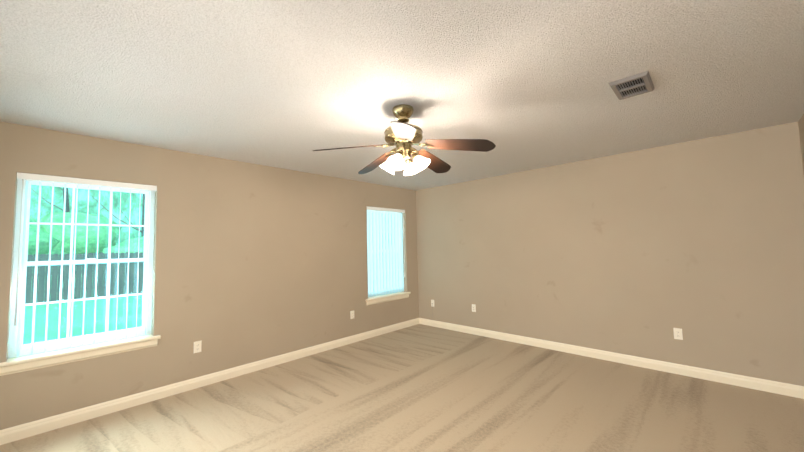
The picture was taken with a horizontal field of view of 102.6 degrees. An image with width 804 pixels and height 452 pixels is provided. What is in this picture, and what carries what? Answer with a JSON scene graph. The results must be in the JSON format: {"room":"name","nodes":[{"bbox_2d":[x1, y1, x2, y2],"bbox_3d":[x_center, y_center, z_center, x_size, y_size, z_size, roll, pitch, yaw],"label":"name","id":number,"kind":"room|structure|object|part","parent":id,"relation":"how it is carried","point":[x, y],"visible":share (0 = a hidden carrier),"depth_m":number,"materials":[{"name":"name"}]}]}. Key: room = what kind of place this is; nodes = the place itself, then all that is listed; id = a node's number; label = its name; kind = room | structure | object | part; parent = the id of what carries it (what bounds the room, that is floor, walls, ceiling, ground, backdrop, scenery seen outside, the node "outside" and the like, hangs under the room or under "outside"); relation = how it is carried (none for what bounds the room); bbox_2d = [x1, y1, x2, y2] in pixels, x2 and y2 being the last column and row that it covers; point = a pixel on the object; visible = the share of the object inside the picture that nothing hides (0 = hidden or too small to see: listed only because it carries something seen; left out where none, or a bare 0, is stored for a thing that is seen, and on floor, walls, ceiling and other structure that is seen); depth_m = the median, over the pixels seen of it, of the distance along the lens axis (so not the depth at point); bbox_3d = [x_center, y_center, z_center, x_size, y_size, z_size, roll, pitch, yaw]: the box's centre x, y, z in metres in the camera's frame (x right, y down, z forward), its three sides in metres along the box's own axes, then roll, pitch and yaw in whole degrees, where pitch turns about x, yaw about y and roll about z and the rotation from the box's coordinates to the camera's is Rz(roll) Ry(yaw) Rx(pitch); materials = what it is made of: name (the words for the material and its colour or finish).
{"room":"empty bedroom","nodes":[
{"label":"empty bedroom","id":0,"kind":"room"},
{"bbox_2d":[0,121,418,429],"bbox_3d":[-1.686,0.477,3.989,0.160,2.440,5.540,-5,-5,43],"label":"wall","id":1,"kind":"structure","parent":0,"point":[252,262],"depth_m":3.52,"materials":[{"name":"beige paint"}]},
{"bbox_2d":[0,334,160,375],"bbox_3d":[-2.716,1.094,2.784,0.142,0.098,0.995,-5,-5,43],"label":"window sill","id":2,"kind":"structure","parent":1,"relation":"attached to","point":[35,361],"depth_m":2.70,"materials":[{"name":"beige paint"}]},
{"bbox_2d":[8,179,154,357],"bbox_3d":[-2.812,0.323,2.909,0.067,1.460,0.895,-5,-5,43],"label":"window","id":3,"kind":"structure","parent":1,"relation":"in","point":[52,343],"depth_m":2.84,"materials":[{"name":"white plastic"}]},
{"bbox_2d":[14,172,156,357],"bbox_3d":[-2.748,0.312,2.848,0.092,1.443,0.889,-5,-5,43],"label":"window blinds","id":4,"kind":"object","parent":3,"relation":"attached to","point":[65,180],"visible":1,"depth_m":2.71,"materials":[{"name":"white plastic"}]},
{"bbox_2d":[194,340,201,352],"bbox_3d":[-2.121,1.255,3.342,0.008,0.115,0.070,-5,-5,43],"label":"electrical outlet","id":5,"kind":"object","parent":1,"relation":"attached to","point":[197,346],"visible":1,"depth_m":3.34,"materials":[{"name":"beige plastic"}]},
{"bbox_2d":[0,318,418,444],"bbox_3d":[-1.596,1.637,3.854,0.016,0.104,5.540,-5,-5,43],"label":"baseboard","id":6,"kind":"structure","parent":1,"relation":"attached to","point":[21,431],"depth_m":3.13,"materials":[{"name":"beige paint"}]},
{"bbox_2d":[350,311,353,318],"bbox_3d":[-0.737,1.320,4.791,0.008,0.115,0.070,-5,-5,43],"label":"electrical outlet","id":7,"kind":"object","parent":1,"relation":"attached to","point":[351,314],"visible":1,"depth_m":4.78,"materials":[{"name":"beige plastic"}]},
{"bbox_2d":[367,209,400,296],"bbox_3d":[-0.339,0.432,5.498,0.067,1.460,0.900,-5,-5,43],"label":"window unit","id":8,"kind":"structure","parent":1,"relation":"in","point":[382,251],"depth_m":5.55,"materials":[{"name":"glass"}]},
{"bbox_2d":[367,206,404,296],"bbox_3d":[-0.267,0.421,5.430,0.072,1.443,0.894,-5,-5,43],"label":"window blinds","id":9,"kind":"object","parent":8,"relation":"attached to","point":[388,267],"visible":0.98,"depth_m":5.42,"materials":[{"name":"white plastic"}]},
{"bbox_2d":[366,292,410,304],"bbox_3d":[-0.243,1.203,5.374,0.142,0.098,1.000,-5,-5,43],"label":"window sill","id":10,"kind":"structure","parent":1,"relation":"attached to","point":[384,298],"depth_m":5.32,"materials":[{"name":"beige paint"}]},
{"bbox_2d":[0,324,803,451],"bbox_3d":[0.046,1.612,2.287,4.870,0.120,5.860,-5,-5,43],"label":"floor","id":11,"kind":"structure","parent":0,"point":[420,388],"depth_m":2.75,"materials":[{"name":"carpet"}]},
{"bbox_2d":[0,0,803,190],"bbox_3d":[-0.012,-0.943,2.450,4.870,0.120,5.860,-5,-5,43],"label":"ceiling","id":12,"kind":"structure","parent":0,"point":[522,85],"depth_m":1.95,"materials":[{"name":"white paint"}]},
{"bbox_2d":[313,104,495,174],"bbox_3d":[0.021,-0.637,2.456,1.248,0.490,1.235,-5,-5,43],"label":"ceiling fan","id":13,"kind":"object","parent":12,"relation":"hanging from","point":[402,135],"visible":1,"depth_m":2.35,"materials":[{"name":"brown wood"}]},
{"label":"blade","id":14,"kind":"part","parent":13,"relation":"part of","materials":[{"name":"brown wood"}]},
{"bbox_3d":[-0.227,-0.528,2.747,0.152,0.006,0.490,-17,-2,-37],"label":"blade","id":15,"kind":"part","parent":13,"relation":"part of","materials":[{"name":"brown wood"}]},
{"bbox_3d":[0.010,-0.582,1.992,0.152,0.006,0.490,14,5,-1],"label":"blade","id":16,"kind":"part","parent":13,"relation":"part of","materials":[{"name":"brown wood"}]},
{"bbox_3d":[0.264,-0.540,2.742,0.152,0.006,0.490,-21,-23,32],"label":"blade","id":17,"kind":"part","parent":13,"relation":"part of","materials":[{"name":"brown wood"}]},
{"bbox_3d":[0.410,-0.573,2.275,0.490,0.006,0.152,7,-16,19],"label":"blade","id":18,"kind":"part","parent":13,"relation":"part of","materials":[{"name":"brown wood"}]},
{"bbox_2d":[608,71,653,99],"bbox_3d":[1.534,-0.926,2.148,0.210,0.020,0.320,-5,-5,43],"label":"ceiling vent","id":19,"kind":"object","parent":12,"relation":"in","point":[634,85],"visible":1,"depth_m":2.12,"materials":[{"name":"white metal"}]},
{"bbox_2d":[416,122,803,385],"bbox_3d":[1.984,0.421,4.429,4.870,2.440,0.160,-5,-5,43],"label":"wall","id":20,"kind":"structure","parent":0,"point":[643,253],"depth_m":3.62,"materials":[{"name":"beige paint"}]},
{"bbox_2d":[472,304,475,311],"bbox_3d":[1.133,1.298,5.088,0.070,0.115,0.008,-5,-5,43],"label":"electrical outlet","id":21,"kind":"object","parent":20,"relation":"attached to","point":[473,307],"visible":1,"depth_m":5.08,"materials":[{"name":"beige plastic"}]},
{"bbox_2d":[419,318,803,398],"bbox_3d":[1.950,1.584,4.291,4.550,0.104,0.016,-5,-5,43],"label":"baseboard","id":22,"kind":"structure","parent":20,"relation":"attached to","point":[787,389],"depth_m":3.58,"materials":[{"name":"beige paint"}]},
{"bbox_2d":[673,328,682,339],"bbox_3d":[2.912,1.138,3.396,0.070,0.115,0.008,-5,-5,43],"label":"electrical outlet","id":23,"kind":"object","parent":20,"relation":"attached to","point":[678,333],"visible":1,"depth_m":3.39,"materials":[{"name":"beige plastic"}]},
{"bbox_2d":[798,114,803,174],"bbox_3d":[1.720,0.193,0.748,0.160,2.440,5.540,-5,-5,43],"label":"wall","id":24,"kind":"structure","parent":0,"point":[801,126],"depth_m":2.81,"materials":[{"name":"beige paint"}]},
{"label":"outside","id":25,"kind":"structure","parent":0,"visible":0},
{"bbox_2d":[14,274,397,357],"bbox_3d":[-21.858,3.880,26.193,59.700,0.050,90.000,-5,-5,43],"label":"lawn","id":26,"kind":"structure","parent":25,"point":[91,312],"depth_m":8.54,"materials":[{"name":"green plant"}]},
{"bbox_2d":[33,187,144,281],"bbox_3d":[-17.361,-4.655,19.985,19.292,15.993,54.100,-5,-5,43],"label":"trunks","id":27,"kind":"object","parent":26,"relation":"on","point":[68,210],"depth_m":19.33,"materials":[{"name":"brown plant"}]},
{"bbox_2d":[28,212,394,281],"bbox_3d":[-17.277,-1.555,19.376,20.687,10.662,56.940,-5,-5,43],"label":"foliage","id":28,"kind":"object","parent":27,"relation":"attached to","point":[57,249],"depth_m":14.08,"materials":[{"name":"green plant"}]},
{"bbox_2d":[25,246,385,303],"bbox_3d":[-9.173,1.935,14.140,0.168,1.719,54.059,-5,-5,43],"label":"fence","id":29,"kind":"object","parent":26,"relation":"on","point":[90,294],"depth_m":11.60,"materials":[{"name":"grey wood"}]},
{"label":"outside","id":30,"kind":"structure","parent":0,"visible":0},
{"bbox_2d":[30,185,142,275],"bbox_3d":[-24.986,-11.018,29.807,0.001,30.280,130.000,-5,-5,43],"label":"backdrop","id":31,"kind":"structure","parent":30,"point":[103,202],"depth_m":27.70,"materials":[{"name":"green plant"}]}
]}

